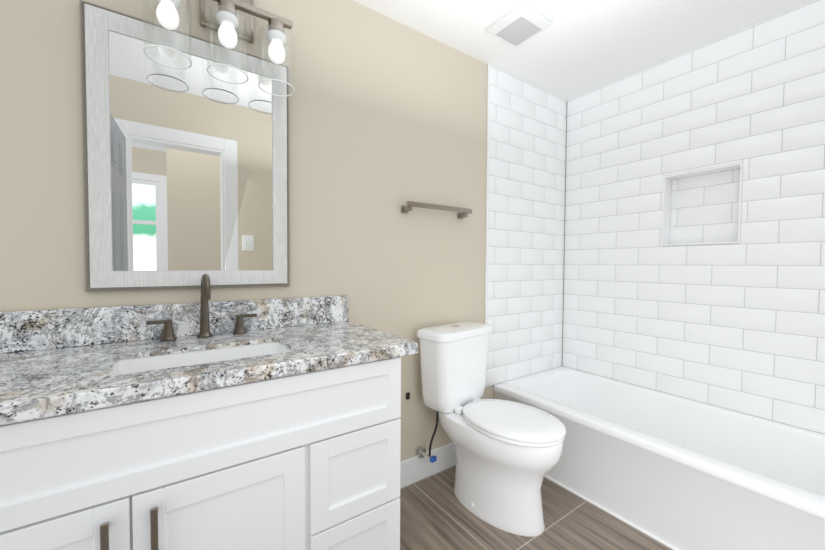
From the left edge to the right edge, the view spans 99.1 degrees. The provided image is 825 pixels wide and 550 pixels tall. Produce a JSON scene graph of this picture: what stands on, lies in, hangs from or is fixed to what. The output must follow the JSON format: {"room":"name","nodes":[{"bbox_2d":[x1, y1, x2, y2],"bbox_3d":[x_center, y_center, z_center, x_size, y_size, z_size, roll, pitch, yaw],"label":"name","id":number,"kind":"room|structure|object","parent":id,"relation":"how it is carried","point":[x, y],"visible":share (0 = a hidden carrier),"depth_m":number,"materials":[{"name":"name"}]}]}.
{"room":"bathroom","nodes":[
{"label":"bathroom","id":0,"kind":"room"},
{"bbox_2d":[0,0,494,460],"bbox_3d":[-0.108,-0.081,1.893,3.309,2.440,0.120,-1,2,-35],"label":"wall","id":1,"kind":"structure","parent":0,"point":[387,118],"depth_m":1.64,"materials":[{"name":"beige paint"}]},
{"bbox_2d":[80,0,289,291],"bbox_3d":[-0.792,-0.412,1.314,0.648,0.927,0.030,-1,2,-35],"label":"mirror","id":2,"kind":"object","parent":1,"relation":"attached to","point":[186,178],"visible":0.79,"depth_m":1.27,"materials":[{"name":"grey mirror"}]},
{"bbox_2d":[143,0,294,96],"bbox_3d":[-0.682,-0.928,1.282,0.480,0.409,0.181,-1,2,-35],"label":"sconce","id":3,"kind":"object","parent":1,"relation":"attached to","point":[230,22],"visible":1,"depth_m":1.29,"materials":[{"name":"clear glass"}]},
{"bbox_2d":[400,442,455,488],"bbox_3d":[0.050,1.067,1.958,0.984,0.143,0.016,-1,2,-35],"label":"baseboard","id":4,"kind":"structure","parent":1,"relation":"attached to","point":[414,469],"depth_m":1.96,"materials":[{"name":"white wood"}]},
{"bbox_2d":[401,201,471,218],"bbox_3d":[0.143,-0.354,1.945,0.451,0.054,0.067,-1,2,-35],"label":"towel rail","id":5,"kind":"object","parent":1,"relation":"attached to","point":[463,213],"visible":1,"depth_m":1.90,"materials":[{"name":"silver metal"}]},
{"bbox_2d":[485,64,566,386],"bbox_3d":[0.814,-0.302,2.447,0.858,2.018,0.013,-1,2,-35],"label":"tile","id":6,"kind":"structure","parent":1,"relation":"attached to","point":[525,202],"depth_m":2.40,"materials":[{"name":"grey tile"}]},
{"bbox_2d":[399,465,671,549],"bbox_3d":[1.076,1.234,0.220,3.409,0.080,4.350,-1,2,-35],"label":"floor","id":7,"kind":"structure","parent":0,"point":[435,514],"depth_m":1.61,"materials":[{"name":"tile"}]},
{"bbox_2d":[0,274,417,549],"bbox_3d":[-0.640,0.579,1.109,1.217,1.158,0.590,-1,2,-35],"label":"bathroom vanity","id":8,"kind":"object","parent":7,"relation":"on","point":[204,423],"visible":1,"depth_m":0.96,"materials":[{"name":"white wood"}]},
{"bbox_2d":[417,321,565,536],"bbox_3d":[0.396,0.713,1.756,0.448,0.866,0.712,-1,2,-44],"label":"toilet","id":9,"kind":"object","parent":7,"relation":"on","point":[508,455],"visible":0.98,"depth_m":1.67,"materials":[{"name":"white ceramic"}]},
{"bbox_2d":[494,366,824,549],"bbox_3d":[1.281,0.938,1.876,0.770,0.420,1.548,-1,2,-35],"label":"bathtub","id":10,"kind":"object","parent":7,"relation":"on","point":[673,472],"visible":0.81,"depth_m":1.66,"materials":[{"name":"white ceramic"}]},
{"bbox_2d":[353,0,812,100],"bbox_3d":[1.091,-1.285,0.148,3.409,0.080,4.350,-1,2,-35],"label":"ceiling","id":11,"kind":"structure","parent":0,"point":[576,48],"depth_m":1.86,"materials":[{"name":"white paint"}]},
{"bbox_2d":[486,1,552,47],"bbox_3d":[0.550,-1.284,1.823,0.247,0.022,0.240,-1,2,-35],"label":"ceiling vent","id":12,"kind":"object","parent":11,"relation":"in","point":[519,24],"visible":1,"depth_m":1.80,"materials":[{"name":"white plastic"}]},
{"bbox_3d":[1.704,-0.076,2.064,0.160,2.440,1.672,-1,2,-35],"label":"wall","id":13,"kind":"structure","parent":0,"visible":0},
{"bbox_2d":[562,0,824,433],"bbox_3d":[1.645,-0.287,2.082,0.114,2.018,1.538,-1,2,-35],"label":"tiled wall","id":14,"kind":"structure","parent":13,"relation":"attached to","point":[694,261],"depth_m":1.98,"materials":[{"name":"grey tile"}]}
]}

